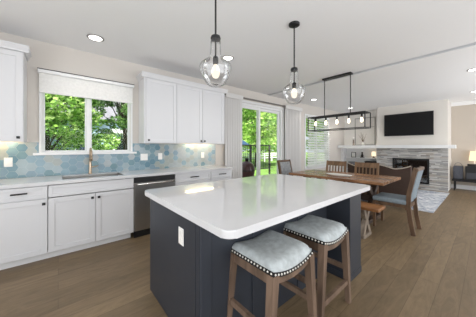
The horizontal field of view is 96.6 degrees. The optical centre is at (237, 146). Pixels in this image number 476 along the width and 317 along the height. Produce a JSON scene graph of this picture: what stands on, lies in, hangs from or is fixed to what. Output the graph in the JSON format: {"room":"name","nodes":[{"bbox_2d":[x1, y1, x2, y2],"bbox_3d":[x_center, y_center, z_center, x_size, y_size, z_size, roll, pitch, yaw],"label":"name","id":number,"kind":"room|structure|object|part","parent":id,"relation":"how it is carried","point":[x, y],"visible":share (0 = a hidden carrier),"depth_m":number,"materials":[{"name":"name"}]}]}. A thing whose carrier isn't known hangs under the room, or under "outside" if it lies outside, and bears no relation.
{"room":"kitchen","nodes":[
{"label":"kitchen","id":0,"kind":"room"},
{"bbox_2d":[0,32,343,184],"bbox_3d":[0.264,-0.055,5.410,12.100,2.730,0.150,0,0,-40],"label":"wall","id":1,"kind":"structure","parent":0,"point":[45,55],"depth_m":3.46,"materials":[{"name":"white paint"}]},
{"bbox_2d":[0,40,31,141],"bbox_3d":[-2.845,-0.628,2.427,0.670,1.133,0.371,0,0,-40],"label":"upper cabinet","id":2,"kind":"object","parent":1,"relation":"attached to","point":[14,57],"visible":1,"depth_m":2.46,"materials":[{"name":"white paint"}]},
{"bbox_3d":[-2.758,-0.593,2.328,0.559,1.045,0.019,0,0,-40],"label":"door","id":3,"kind":"part","parent":2,"relation":"part of","materials":[{"name":"white paint"}]},
{"bbox_3d":[-2.845,-1.157,2.427,0.670,0.075,0.371,0,0,-40],"label":"crown moulding","id":4,"kind":"part","parent":2,"relation":"part of","materials":[{"name":"white paint"}]},
{"bbox_2d":[33,93,136,155],"bbox_3d":[-2.242,-0.454,3.229,1.263,1.129,0.175,0,0,-40],"label":"window","id":5,"kind":"structure","parent":1,"relation":"in","point":[88,102],"depth_m":3.19,"materials":[{"name":"white paint"}]},
{"bbox_3d":[-2.489,-0.456,3.065,0.481,1.044,0.035,0,0,-40],"label":"sash","id":6,"kind":"part","parent":5,"relation":"part of","materials":[{"name":"white paint"}]},
{"bbox_3d":[-2.207,0.095,3.188,1.263,0.032,0.067,0,0,-40],"label":"sill","id":7,"kind":"part","parent":5,"relation":"part of","materials":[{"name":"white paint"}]},
{"bbox_3d":[-2.062,-0.456,3.427,0.538,1.044,0.035,0,0,-40],"label":"sash","id":8,"kind":"part","parent":5,"relation":"part of","materials":[{"name":"white paint"}]},
{"bbox_2d":[37,67,133,103],"bbox_3d":[-2.192,-0.879,3.170,1.176,0.313,0.079,0,0,-40],"label":"roller shade","id":9,"kind":"object","parent":1,"relation":"attached to","point":[50,81],"visible":1,"depth_m":3.11,"materials":[{"name":"white fabric"}]},
{"bbox_2d":[0,142,214,178],"bbox_3d":[-1.739,0.167,3.608,3.255,0.456,0.006,0,0,-40],"label":"backsplash","id":10,"kind":"structure","parent":1,"relation":"attached to","point":[25,164],"depth_m":3.28,"materials":[{"name":"blue tile"}]},
{"bbox_2d":[4,158,12,166],"bbox_3d":[-2.864,0.190,2.643,0.075,0.116,0.008,0,0,-40],"label":"outlet","id":11,"kind":"object","parent":10,"relation":"attached to","point":[8,162],"visible":1,"depth_m":2.64,"materials":[{"name":"white plastic"}]},
{"bbox_2d":[140,154,147,159],"bbox_3d":[-1.632,0.175,3.687,0.120,0.116,0.008,0,0,-40],"label":"light switch","id":12,"kind":"object","parent":10,"relation":"attached to","point":[142,156],"visible":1,"depth_m":3.69,"materials":[{"name":"white plastic"}]},
{"bbox_2d":[136,71,227,143],"bbox_3d":[-0.972,-0.628,4.014,1.700,1.133,0.371,0,0,-40],"label":"upper cabinet","id":13,"kind":"object","parent":1,"relation":"attached to","point":[171,110],"visible":1,"depth_m":3.78,"materials":[{"name":"white paint"}]},
{"bbox_3d":[-1.284,-0.593,3.578,0.514,1.045,0.019,0,0,-40],"label":"door","id":14,"kind":"part","parent":13,"relation":"part of","materials":[{"name":"white paint"}]},
{"bbox_3d":[-0.972,-1.157,4.014,1.700,0.075,0.371,0,0,-40],"label":"crown moulding","id":15,"kind":"part","parent":13,"relation":"part of","materials":[{"name":"white paint"}]},
{"bbox_3d":[-0.887,-0.593,3.915,0.516,1.045,0.019,0,0,-40],"label":"door","id":16,"kind":"part","parent":13,"relation":"part of","materials":[{"name":"white paint"}]},
{"bbox_3d":[-0.490,-0.593,4.252,0.512,1.045,0.019,0,0,-40],"label":"door","id":17,"kind":"part","parent":13,"relation":"part of","materials":[{"name":"white paint"}]},
{"bbox_2d":[242,100,283,175],"bbox_3d":[0.627,0.115,5.700,1.790,2.530,0.156,0,0,-40],"label":"door","id":18,"kind":"structure","parent":1,"relation":"in","point":[278,111],"depth_m":5.71,"materials":[{"name":"white paint"}]},
{"bbox_3d":[0.312,0.113,5.418,0.715,2.295,0.040,0,0,-40],"label":"panel","id":19,"kind":"part","parent":18,"relation":"part of","materials":[{"name":"clear glass"}]},
{"bbox_3d":[0.848,0.113,5.938,0.915,2.295,0.040,0,0,-40],"label":"panel","id":20,"kind":"part","parent":18,"relation":"part of","materials":[{"name":"clear glass"}]},
{"bbox_2d":[225,92,302,178],"bbox_3d":[0.858,0.030,5.714,3.004,2.500,0.075,0,0,-40],"label":"vertical blind","id":21,"kind":"object","parent":1,"relation":"attached to","point":[233,102],"visible":0.73,"depth_m":5.03,"materials":[{"name":"grey fabric"}]},
{"bbox_3d":[0.852,-1.181,5.721,3.000,0.027,0.055,0,0,-40],"label":"head rail","id":22,"kind":"part","parent":21,"relation":"part of","materials":[{"name":"grey plastic"}]},
{"bbox_2d":[304,114,329,169],"bbox_3d":[2.768,-0.170,7.481,1.660,1.840,0.170,0,0,-40],"label":"window","id":23,"kind":"structure","parent":1,"relation":"in","point":[320,166],"depth_m":7.47,"materials":[{"name":"white paint"}]},
{"bbox_2d":[306,115,329,167],"bbox_3d":[2.834,-0.175,7.403,1.480,1.710,0.086,0,0,-40],"label":"horizontal blind","id":24,"kind":"object","parent":23,"relation":"attached to","point":[326,151],"visible":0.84,"depth_m":7.36,"materials":[{"name":"white plastic"}]},
{"bbox_2d":[0,0,475,112],"bbox_3d":[2.764,-1.560,2.462,12.100,0.320,8.580,0,0,-40],"label":"ceiling","id":25,"kind":"structure","parent":0,"point":[396,52],"depth_m":2.83,"materials":[{"name":"white paint"}]},
{"bbox_2d":[87,34,103,41],"bbox_3d":[-1.852,-1.415,2.756,0.190,0.010,0.190,0,0,-40],"label":"recessed light","id":26,"kind":"object","parent":25,"relation":"in","point":[93,37],"visible":1,"depth_m":2.74,"materials":[{"name":"grey plastic"}]},
{"bbox_2d":[199,0,231,87],"bbox_3d":[-0.183,-0.958,1.739,0.262,0.925,0.262,0,0,-40],"label":"pendant light","id":27,"kind":"object","parent":25,"relation":"hanging from","point":[215,37],"visible":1,"depth_m":1.75,"materials":[{"name":"clear glass"}]},
{"bbox_2d":[213,56,217,64],"bbox_3d":[-0.183,-0.708,1.739,0.046,0.065,0.046,0,0,-40],"label":"socket","id":28,"kind":"object","parent":27,"relation":"attached to","point":[215,59],"depth_m":1.72,"materials":[{"name":"black metal"}]},
{"bbox_3d":[-0.183,-0.690,1.739,0.262,0.390,0.262,0,0,-40],"label":"lamp shade","id":29,"kind":"part","parent":27,"relation":"part of","materials":[{"name":"clear glass"}]},
{"bbox_3d":[-0.183,-1.145,1.739,0.014,0.510,0.014,0,0,-18],"label":"stem","id":30,"kind":"part","parent":27,"relation":"part of","materials":[{"name":"black metal"}]},
{"bbox_3d":[-0.183,-0.619,1.739,0.068,0.113,0.068,0,0,-40],"label":"bulb","id":31,"kind":"part","parent":27,"relation":"part of","materials":[{"name":"white glass"}]},
{"bbox_2d":[223,55,233,60],"bbox_3d":[-0.162,-1.415,3.376,0.190,0.010,0.190,0,0,-40],"label":"recessed light","id":32,"kind":"object","parent":25,"relation":"in","point":[227,57],"visible":0.85,"depth_m":3.35,"materials":[{"name":"grey"}]},
{"bbox_2d":[283,21,305,103],"bbox_3d":[0.648,-0.958,2.444,0.262,0.925,0.262,0,0,-40],"label":"pendant light","id":33,"kind":"object","parent":25,"relation":"hanging from","point":[294,24],"visible":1,"depth_m":2.44,"materials":[{"name":"black metal"}]},
{"bbox_3d":[0.648,-0.619,2.444,0.068,0.113,0.068,0,0,-40],"label":"bulb","id":34,"kind":"part","parent":33,"relation":"part of","materials":[{"name":"white glass"}]},
{"bbox_3d":[0.648,-1.145,2.444,0.014,0.510,0.014,0,0,-18],"label":"stem","id":35,"kind":"part","parent":33,"relation":"part of","materials":[{"name":"black metal"}]},
{"bbox_3d":[0.648,-0.690,2.444,0.262,0.390,0.262,0,0,-40],"label":"lamp shade","id":36,"kind":"part","parent":33,"relation":"part of","materials":[{"name":"clear glass"}]},
{"bbox_2d":[308,72,370,131],"bbox_3d":[1.977,-0.881,4.240,0.285,1.078,1.125,0,0,-40],"label":"linear chandelier","id":37,"kind":"object","parent":25,"relation":"hanging from","point":[347,73],"visible":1,"depth_m":4.17,"materials":[{"name":"black metal"}]},
{"bbox_3d":[1.810,-1.005,4.437,0.015,0.770,0.015,0,0,27],"label":"rod","id":38,"kind":"part","parent":37,"relation":"part of","materials":[{"name":"black metal"}]},
{"bbox_3d":[1.977,-0.490,4.240,0.285,0.295,1.125,0,0,-40],"label":"frame","id":39,"kind":"part","parent":37,"relation":"part of","materials":[{"name":"black metal"}]},
{"bbox_3d":[2.144,-1.005,4.043,0.015,0.770,0.015,0,0,-18],"label":"rod","id":40,"kind":"part","parent":37,"relation":"part of","materials":[{"name":"black metal"}]},
{"bbox_2d":[0,180,475,316],"bbox_3d":[2.408,1.370,2.881,12.100,0.120,6.780,0,0,-40],"label":"floor","id":41,"kind":"structure","parent":0,"point":[432,272],"depth_m":2.10,"materials":[{"name":"brown wood"}]},
{"bbox_2d":[0,185,47,263],"bbox_3d":[-2.544,0.829,2.504,0.456,0.782,0.640,0,0,-40],"label":"base cabinet","id":42,"kind":"object","parent":41,"relation":"on","point":[23,210],"visible":1,"depth_m":2.31,"materials":[{"name":"white paint"}]},
{"bbox_3d":[-2.366,0.513,2.294,0.452,0.137,0.019,0,0,-40],"label":"drawer","id":43,"kind":"part","parent":42,"relation":"part of","materials":[{"name":"white paint"}]},
{"bbox_2d":[0,165,233,188],"bbox_3d":[-1.508,0.415,3.390,3.205,0.038,0.632,0,0,-40],"label":"countertop","id":44,"kind":"structure","parent":42,"relation":"on","point":[43,180],"depth_m":2.85,"materials":[{"name":"white stone"}]},
{"bbox_2d":[62,173,123,196],"bbox_3d":[-2.006,0.506,2.953,0.674,0.217,0.374,0,0,-40],"label":"sink","id":45,"kind":"object","parent":44,"relation":"in","point":[103,174],"visible":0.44,"depth_m":3.00,"materials":[{"name":"silver metal"}]},
{"bbox_2d":[88,148,97,173],"bbox_3d":[-2.105,0.203,3.098,0.128,0.387,0.194,0,0,-40],"label":"faucet","id":46,"kind":"object","parent":44,"relation":"on","point":[90,149],"visible":1,"depth_m":3.11,"materials":[{"name":"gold metal"}]},
{"bbox_2d":[0,233,130,269],"bbox_3d":[-2.095,1.266,2.664,1.350,0.089,0.067,0,0,-40],"label":"trim","id":47,"kind":"structure","parent":41,"relation":"on","point":[100,242],"depth_m":2.57,"materials":[{"name":"white paint"}]},
{"bbox_2d":[48,178,133,252],"bbox_3d":[-2.022,0.833,2.951,0.912,0.775,0.633,0,0,-40],"label":"base cabinet","id":48,"kind":"object","parent":41,"relation":"on","point":[74,220],"visible":1,"depth_m":2.69,"materials":[{"name":"white paint"}]},
{"bbox_3d":[-2.015,0.905,2.591,0.451,0.624,0.019,0,0,-40],"label":"door","id":49,"kind":"part","parent":48,"relation":"part of","materials":[{"name":"white paint"}]},
{"bbox_3d":[-1.841,0.513,2.739,0.908,0.137,0.019,0,0,-40],"label":"false drawer","id":50,"kind":"part","parent":48,"relation":"part of","materials":[{"name":"white paint"}]},
{"bbox_3d":[-1.667,0.905,2.886,0.451,0.624,0.019,0,0,-40],"label":"door","id":51,"kind":"part","parent":48,"relation":"part of","materials":[{"name":"white paint"}]},
{"bbox_2d":[125,174,174,237],"bbox_3d":[-1.417,0.876,3.423,0.604,0.868,0.645,0,0,-40],"label":"dishwasher","id":52,"kind":"object","parent":41,"relation":"on","point":[141,202],"visible":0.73,"depth_m":3.11,"materials":[{"name":"grey metal"}]},
{"bbox_3d":[-1.274,1.261,3.253,0.604,0.098,0.030,0,0,-40],"label":"toe panel","id":53,"kind":"part","parent":52,"relation":"part of","materials":[{"name":"black metal"}]},
{"bbox_3d":[-1.257,0.865,3.234,0.604,0.690,0.040,0,0,-40],"label":"door","id":54,"kind":"part","parent":52,"relation":"part of","materials":[{"name":"silver metal"}]},
{"bbox_3d":[-1.259,0.479,3.236,0.604,0.075,0.035,0,0,-40],"label":"control panel","id":55,"kind":"part","parent":52,"relation":"part of","materials":[{"name":"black metal"}]},
{"bbox_3d":[-1.227,0.535,3.198,0.550,0.028,0.055,0,0,-40],"label":"handle","id":56,"kind":"part","parent":52,"relation":"part of","materials":[{"name":"silver metal"}]},
{"bbox_2d":[175,171,210,185],"bbox_3d":[-0.939,0.829,3.865,0.682,0.782,0.640,0,0,-40],"label":"base cabinet","id":57,"kind":"object","parent":41,"relation":"on","point":[195,177],"visible":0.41,"depth_m":3.63,"materials":[{"name":"white paint"}]},
{"bbox_3d":[-0.760,0.745,3.655,0.678,0.304,0.019,0,0,-40],"label":"drawer","id":58,"kind":"part","parent":57,"relation":"part of","materials":[{"name":"white paint"}]},
{"bbox_2d":[211,169,231,180],"bbox_3d":[-0.490,0.829,4.246,0.488,0.782,0.640,0,0,-40],"label":"drawer","id":59,"kind":"object","parent":41,"relation":"on","point":[217,175],"visible":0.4,"depth_m":4.02,"materials":[{"name":"white paint"}]},
{"bbox_3d":[-0.311,0.745,4.036,0.484,0.304,0.019,0,0,-40],"label":"drawer","id":60,"kind":"part","parent":59,"relation":"part of","materials":[{"name":"white paint"}]},
{"bbox_2d":[150,194,360,316],"bbox_3d":[0.243,0.874,2.088,1.797,0.872,1.150,0,0,-40],"label":"kitchen island","id":61,"kind":"object","parent":41,"relation":"on","point":[190,280],"visible":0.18,"depth_m":1.54,"materials":[{"name":"grey paint"}]},
{"bbox_3d":[-0.525,0.874,1.633,0.022,0.872,0.850,0,0,-40],"label":"panel","id":62,"kind":"part","parent":61,"relation":"part of","materials":[{"name":"grey paint"}]},
{"bbox_2d":[178,227,183,246],"bbox_3d":[-0.390,0.610,1.449,0.007,0.116,0.076,0,0,-40],"label":"outlet","id":63,"kind":"object","parent":61,"relation":"attached to","point":[180,230],"visible":1,"depth_m":1.44,"materials":[{"name":"white plastic"}]},
{"bbox_3d":[-0.217,0.874,1.305,0.083,0.872,0.079,0,0,-40],"label":"corner post","id":64,"kind":"part","parent":61,"relation":"part of","materials":[{"name":"grey paint"}]},
{"bbox_2d":[145,174,369,238],"bbox_3d":[0.256,0.417,2.073,1.878,0.042,1.278,0,0,-40],"label":"island countertop","id":65,"kind":"structure","parent":61,"relation":"on","point":[235,208],"depth_m":1.63,"materials":[{"name":"white stone"}]},
{"bbox_3d":[0.379,0.874,1.780,1.440,0.872,0.020,0,0,-40],"label":"knee panel","id":66,"kind":"part","parent":61,"relation":"part of","materials":[{"name":"grey paint"}]},
{"bbox_3d":[1.108,0.874,2.241,0.270,0.872,0.255,0,0,-40],"label":"support panel","id":67,"kind":"part","parent":61,"relation":"part of","materials":[{"name":"grey paint"}]},
{"bbox_2d":[227,230,316,316],"bbox_3d":[0.215,0.973,1.408,0.506,0.678,0.403,0,0,-40],"label":"counter stool","id":68,"kind":"object","parent":41,"relation":"on","point":[274,257],"visible":0.99,"depth_m":1.33,"materials":[{"name":"blue fabric"}]},
{"bbox_3d":[-0.053,1.005,1.410,0.100,0.615,0.051,0,0,-40],"label":"leg","id":69,"kind":"part","parent":68,"relation":"part of","materials":[{"name":"brown wood"}]},
{"bbox_2d":[232,230,311,272],"bbox_3d":[0.215,0.681,1.408,0.396,0.094,0.388,0,0,-40],"label":"seat cushion","id":70,"kind":"object","parent":68,"relation":"on","point":[271,251],"depth_m":1.32,"materials":[{"name":"grey fabric"}]},
{"bbox_3d":[0.173,1.005,1.144,0.100,0.615,0.051,0,0,-40],"label":"leg","id":71,"kind":"part","parent":68,"relation":"part of","materials":[{"name":"brown wood"}]},
{"bbox_3d":[0.483,1.005,1.407,0.100,0.615,0.051,0,0,-40],"label":"leg","id":72,"kind":"part","parent":68,"relation":"part of","materials":[{"name":"brown wood"}]},
{"bbox_2d":[277,159,292,175],"bbox_3d":[1.268,0.809,4.875,0.464,1.011,0.595,0,0,-40],"label":"head chair","id":73,"kind":"object","parent":41,"relation":"on","point":[284,166],"visible":0.34,"depth_m":5.00,"materials":[{"name":"fabric"}]},
{"bbox_3d":[0.966,0.809,4.910,0.038,1.011,0.143,0,0,-40],"label":"leg","id":74,"kind":"part","parent":73,"relation":"part of","materials":[{"name":"brown wood"}]},
{"bbox_2d":[283,215,350,316],"bbox_3d":[0.636,0.973,1.778,0.506,0.678,0.403,0,0,-40],"label":"counter stool","id":75,"kind":"object","parent":41,"relation":"on","point":[322,235],"visible":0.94,"depth_m":1.66,"materials":[{"name":"brown wood"}]},
{"bbox_2d":[284,215,346,241],"bbox_3d":[0.636,0.681,1.778,0.396,0.094,0.388,0,0,-40],"label":"seat cushion","id":76,"kind":"object","parent":75,"relation":"on","point":[311,228],"depth_m":1.70,"materials":[{"name":"grey fabric"}]},
{"bbox_3d":[0.594,1.005,1.514,0.100,0.615,0.051,0,0,-40],"label":"leg","id":77,"kind":"part","parent":75,"relation":"part of","materials":[{"name":"brown wood"}]},
{"bbox_3d":[0.903,1.005,1.776,0.100,0.615,0.051,0,0,-40],"label":"leg","id":78,"kind":"part","parent":75,"relation":"part of","materials":[{"name":"brown wood"}]},
{"bbox_2d":[325,160,346,181],"bbox_3d":[2.188,0.822,4.950,0.502,0.980,0.472,0,0,-40],"label":"chair","id":79,"kind":"object","parent":41,"relation":"on","point":[333,163],"visible":0.21,"depth_m":5.07,"materials":[{"name":"brown wood"}]},
{"bbox_3d":[2.356,0.394,5.092,0.050,0.109,0.450,0,0,-40],"label":"rail","id":80,"kind":"part","parent":79,"relation":"part of","materials":[{"name":"brown wood"}]},
{"bbox_2d":[289,169,400,223],"bbox_3d":[2.043,0.930,4.224,1.020,0.760,1.740,0,0,-40],"label":"dining table","id":81,"kind":"object","parent":41,"relation":"on","point":[368,179],"visible":0.52,"depth_m":3.83,"materials":[{"name":"brown wood"}]},
{"bbox_2d":[326,173,351,176],"bbox_3d":[1.922,0.533,4.042,0.220,0.032,0.480,0,0,-40],"label":"tray","id":82,"kind":"object","parent":81,"relation":"on","point":[331,174],"visible":1,"depth_m":4.01,"materials":[{"name":"white ceramic"}]},
{"bbox_2d":[341,148,376,171],"bbox_3d":[4.743,0.676,8.247,0.327,1.268,1.305,0,0,-40],"label":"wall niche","id":83,"kind":"object","parent":41,"relation":"on","point":[345,152],"visible":0.46,"depth_m":8.42,"materials":[{"name":"white paint"}]},
{"bbox_2d":[354,162,379,213],"bbox_3d":[2.615,0.822,4.447,0.502,0.980,0.472,0,0,-40],"label":"chair","id":84,"kind":"object","parent":41,"relation":"on","point":[357,164],"visible":0.2,"depth_m":4.53,"materials":[{"name":"brown wood"}]},
{"bbox_3d":[2.783,0.394,4.589,0.050,0.109,0.450,0,0,-40],"label":"rail","id":85,"kind":"part","parent":84,"relation":"part of","materials":[{"name":"brown wood"}]},
{"bbox_3d":[2.908,0.822,4.413,0.099,0.980,0.038,0,0,-40],"label":"leg","id":86,"kind":"part","parent":84,"relation":"part of","materials":[{"name":"brown wood"}]},
{"bbox_2d":[361,202,384,238],"bbox_3d":[1.444,1.079,3.624,0.312,0.462,1.750,0,0,-40],"label":"bench","id":87,"kind":"object","parent":41,"relation":"on","point":[366,208],"visible":0.4,"depth_m":3.06,"materials":[{"name":"brown wood"}]},
{"bbox_3d":[1.444,0.869,3.624,0.310,0.042,1.750,0,0,-40],"label":"bench seat","id":88,"kind":"part","parent":87,"relation":"part of","materials":[{"name":"brown wood"}]},
{"bbox_2d":[372,166,424,235],"bbox_3d":[2.594,0.809,3.442,0.464,1.011,0.595,0,0,-40],"label":"head chair","id":89,"kind":"object","parent":41,"relation":"on","point":[407,201],"visible":0.98,"depth_m":3.30,"materials":[{"name":"brown wood"}]},
{"bbox_3d":[2.263,1.100,3.519,0.046,0.420,0.046,0,0,-40],"label":"leg","id":90,"kind":"part","parent":89,"relation":"part of","materials":[{"name":"brown wood"}]},
{"bbox_3d":[2.573,1.100,3.781,0.046,0.420,0.046,0,0,-40],"label":"leg","id":91,"kind":"part","parent":89,"relation":"part of","materials":[{"name":"brown wood"}]},
{"bbox_3d":[2.554,0.842,3.490,0.456,0.073,0.470,0,0,-40],"label":"seat","id":92,"kind":"part","parent":89,"relation":"part of","materials":[{"name":"blue fabric"}]},
{"bbox_3d":[2.562,0.902,3.481,0.416,0.055,0.465,0,0,-40],"label":"seat frame","id":93,"kind":"part","parent":89,"relation":"part of","materials":[{"name":"brown wood"}]},
{"bbox_3d":[2.579,0.809,3.138,0.038,1.011,0.143,0,0,-40],"label":"leg","id":94,"kind":"part","parent":89,"relation":"part of","materials":[{"name":"brown wood"}]},
{"bbox_3d":[2.897,0.809,3.407,0.038,1.011,0.143,0,0,-40],"label":"leg","id":95,"kind":"part","parent":89,"relation":"part of","materials":[{"name":"brown wood"}]},
{"bbox_3d":[2.771,0.335,3.235,0.464,0.050,0.050,0,0,-40],"label":"crest rail","id":96,"kind":"part","parent":89,"relation":"part of","materials":[{"name":"brown wood"}]},
{"bbox_2d":[361,189,448,212],"bbox_3d":[4.157,1.304,5.983,2.760,0.012,2.350,0,0,-40],"label":"area rug","id":97,"kind":"object","parent":41,"relation":"on","point":[427,201],"visible":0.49,"depth_m":5.22,"materials":[{"name":"white fabric"}]},
{"bbox_2d":[348,163,411,209],"bbox_3d":[3.276,0.838,4.902,0.521,0.918,1.228,0,0,-40],"label":"settee","id":98,"kind":"object","parent":97,"relation":"on","point":[400,187],"visible":0.35,"depth_m":4.49,"materials":[{"name":"brown fabric"}]},
{"bbox_2d":[376,148,447,191],"bbox_3d":[5.696,0.676,7.007,0.488,1.266,1.818,0,0,-40],"label":"fireplace","id":99,"kind":"object","parent":41,"relation":"on","point":[435,173],"visible":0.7,"depth_m":6.58,"materials":[{"name":"stone"}]},
{"bbox_2d":[338,145,455,147],"bbox_3d":[5.213,-0.011,7.328,0.550,0.102,3.265,0,0,-40],"label":"mantel","id":100,"kind":"object","parent":99,"relation":"on","point":[339,146],"visible":0.95,"depth_m":6.92,"materials":[{"name":"white paint"}]},
{"bbox_3d":[5.547,0.760,6.835,0.038,0.770,0.930,0,0,-40],"label":"insert frame","id":101,"kind":"part","parent":99,"relation":"part of","materials":[{"name":"black metal"}]},
{"bbox_2d":[452,178,475,189],"bbox_3d":[7.161,1.143,5.981,0.420,0.335,1.560,0,0,-40],"label":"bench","id":102,"kind":"object","parent":41,"relation":"on","point":[453,179],"visible":0.87,"depth_m":6.36,"materials":[{"name":"black wood"}]},
{"bbox_2d":[453,162,463,178],"bbox_3d":[6.715,0.721,6.461,0.240,0.507,0.210,0,0,-40],"label":"tote bag","id":103,"kind":"object","parent":102,"relation":"on","point":[458,171],"visible":1,"depth_m":6.39,"materials":[{"name":"grey fabric"}]},
{"bbox_2d":[465,164,475,180],"bbox_3d":[6.889,0.734,6.151,0.195,0.480,0.400,0,0,-40],"label":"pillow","id":104,"kind":"object","parent":102,"relation":"on","point":[470,169],"visible":1,"depth_m":6.16,"materials":[{"name":"grey fabric"}]},
{"bbox_2d":[467,173,475,178],"bbox_3d":[6.817,0.839,6.089,0.005,0.170,0.340,0,0,-40],"label":"speaker grille","id":105,"kind":"object","parent":104,"relation":"attached to","point":[469,175],"depth_m":6.14,"materials":[{"name":"grey fabric"}]},
{"bbox_2d":[469,151,475,163],"bbox_3d":[7.044,0.549,6.312,0.240,0.850,0.240,0,0,-40],"label":"table lamp","id":106,"kind":"object","parent":102,"relation":"on","point":[472,157],"visible":0.59,"depth_m":6.28,"materials":[{"name":"beige fabric"}]},
{"bbox_2d":[344,110,376,144],"bbox_3d":[5.113,-0.045,8.558,0.630,2.710,1.320,0,0,-40],"label":"wall niche","id":107,"kind":"object","parent":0,"point":[348,134],"depth_m":8.62,"materials":[{"name":"white paint"}]},
{"bbox_2d":[355,117,374,144],"bbox_3d":[4.932,-0.603,8.247,0.032,1.080,0.720,0,0,-40],"label":"leaning mirror","id":108,"kind":"object","parent":107,"relation":"attached to","point":[369,133],"visible":0.79,"depth_m":8.20,"materials":[{"name":"beige mirror"}]},
{"bbox_2d":[377,99,450,190],"bbox_3d":[5.905,-0.045,7.184,0.900,2.710,1.800,0,0,-40],"label":"wall","id":109,"kind":"structure","parent":0,"point":[441,108],"depth_m":6.65,"materials":[{"name":"white paint"}]},
{"bbox_2d":[384,111,433,135],"bbox_3d":[5.509,-0.735,6.895,0.076,0.730,1.270,0,0,-40],"label":"television","id":110,"kind":"object","parent":109,"relation":"attached to","point":[415,123],"visible":1,"depth_m":6.82,"materials":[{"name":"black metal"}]},
{"bbox_2d":[451,104,475,185],"bbox_3d":[7.379,-0.045,6.258,0.150,2.710,5.200,0,0,-40],"label":"wall","id":111,"kind":"structure","parent":0,"point":[463,118],"depth_m":6.58,"materials":[{"name":"beige paint"}]},
{"bbox_2d":[451,184,475,189],"bbox_3d":[7.911,1.245,5.502,0.016,0.130,3.360,0,0,-40],"label":"baseboard","id":112,"kind":"structure","parent":111,"relation":"attached to","point":[467,187],"depth_m":6.56,"materials":[{"name":"white paint"}]},
{"bbox_2d":[451,100,475,106],"bbox_3d":[7.882,-1.347,5.478,0.090,0.105,3.360,0,0,-40],"label":"trim","id":113,"kind":"structure","parent":111,"relation":"attached to","point":[472,101],"depth_m":6.53,"materials":[{"name":"white paint"}]},
{"label":"outside","id":114,"kind":"structure","parent":0,"visible":0},
{"bbox_2d":[242,151,323,175],"bbox_3d":[-9.267,1.760,34.119,90.000,0.300,55.970,0,0,-40],"label":"lawn","id":115,"kind":"structure","parent":114,"point":[273,164],"depth_m":21.35,"materials":[{"name":"green plant"}]},
{"bbox_2d":[45,93,120,149],"bbox_3d":[-5.699,-1.238,6.249,3.696,5.703,3.650,0,0,4],"label":"tree","id":116,"kind":"object","parent":115,"relation":"on","point":[75,110],"visible":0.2,"depth_m":6.00,"materials":[{"name":"green plant"}]},
{"bbox_2d":[45,100,126,149],"bbox_3d":[-12.463,-1.190,15.392,11.500,5.600,8.800,0,0,-40],"label":"sky","id":117,"kind":"structure","parent":115,"relation":"on","point":[109,110],"depth_m":15.11,"materials":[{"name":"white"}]},
{"bbox_3d":[-8.701,-0.040,15.672,0.840,1.140,0.020,0,0,-40],"label":"pane","id":118,"kind":"part","parent":117,"relation":"part of","materials":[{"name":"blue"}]},
{"bbox_2d":[93,100,126,149],"bbox_3d":[-5.194,-1.165,9.641,3.238,5.564,3.156,0,0,-40],"label":"tree","id":119,"kind":"object","parent":115,"relation":"on","point":[121,116],"visible":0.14,"depth_m":8.96,"materials":[{"name":"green plant"}]},
{"bbox_2d":[242,112,262,151],"bbox_3d":[0.546,-3.123,26.988,7.612,9.473,7.291,0,0,29],"label":"tree","id":120,"kind":"object","parent":115,"relation":"on","point":[250,112],"visible":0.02,"depth_m":25.59,"materials":[{"name":"green plant"}]},
{"bbox_2d":[242,108,276,166],"bbox_3d":[1.662,-2.693,17.412,6.629,8.612,6.920,0,0,-33],"label":"tree","id":121,"kind":"object","parent":115,"relation":"on","point":[267,137],"visible":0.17,"depth_m":15.69,"materials":[{"name":"green plant"}]},
{"bbox_2d":[242,153,276,161],"bbox_3d":[1.092,1.135,21.904,16.920,0.950,0.120,0,0,-40],"label":"fence","id":122,"kind":"object","parent":115,"relation":"on","point":[271,155],"visible":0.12,"depth_m":23.38,"materials":[{"name":"white wood"}]},
{"bbox_2d":[306,118,321,148],"bbox_3d":[7.300,-3.123,26.428,7.291,9.473,7.612,0,0,4],"label":"tree","id":123,"kind":"object","parent":115,"relation":"on","point":[306,118],"visible":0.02,"depth_m":26.07,"materials":[{"name":"green plant"}]},
{"bbox_2d":[306,122,323,148],"bbox_3d":[9.077,-2.263,18.055,6.228,7.751,5.966,0,0,8],"label":"tree","id":124,"kind":"object","parent":115,"relation":"on","point":[322,122],"visible":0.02,"depth_m":18.98,"materials":[{"name":"green plant"}]},
{"bbox_3d":[0.223,1.480,7.158,5.200,0.260,2.570,0,0,-40],"label":"deck","id":125,"kind":"object","parent":115,"relation":"on","visible":0},
{"bbox_2d":[242,158,254,177],"bbox_3d":[0.278,0.852,6.661,0.512,1.004,0.512,0,0,-40],"label":"grill","id":126,"kind":"object","parent":125,"relation":"on","point":[248,169],"visible":0.73,"depth_m":6.46,"materials":[{"name":"red ceramic"}]},
{"bbox_2d":[242,171,254,177],"bbox_3d":[0.278,0.860,6.661,0.500,0.260,0.500,0,0,-40],"label":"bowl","id":127,"kind":"object","parent":126,"relation":"on","point":[244,173],"depth_m":6.45,"materials":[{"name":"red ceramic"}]},
{"bbox_3d":[0.278,0.588,6.661,0.504,0.275,0.504,0,0,-40],"label":"dome lid","id":128,"kind":"part","parent":126,"relation":"part of","materials":[{"name":"red ceramic"}]},
{"bbox_2d":[242,145,269,173],"bbox_3d":[-0.402,0.625,8.050,4.860,1.450,0.060,0,0,-40],"label":"deck railing","id":129,"kind":"object","parent":125,"relation":"on","point":[250,146],"visible":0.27,"depth_m":9.21,"materials":[{"name":"black metal"}]}
]}

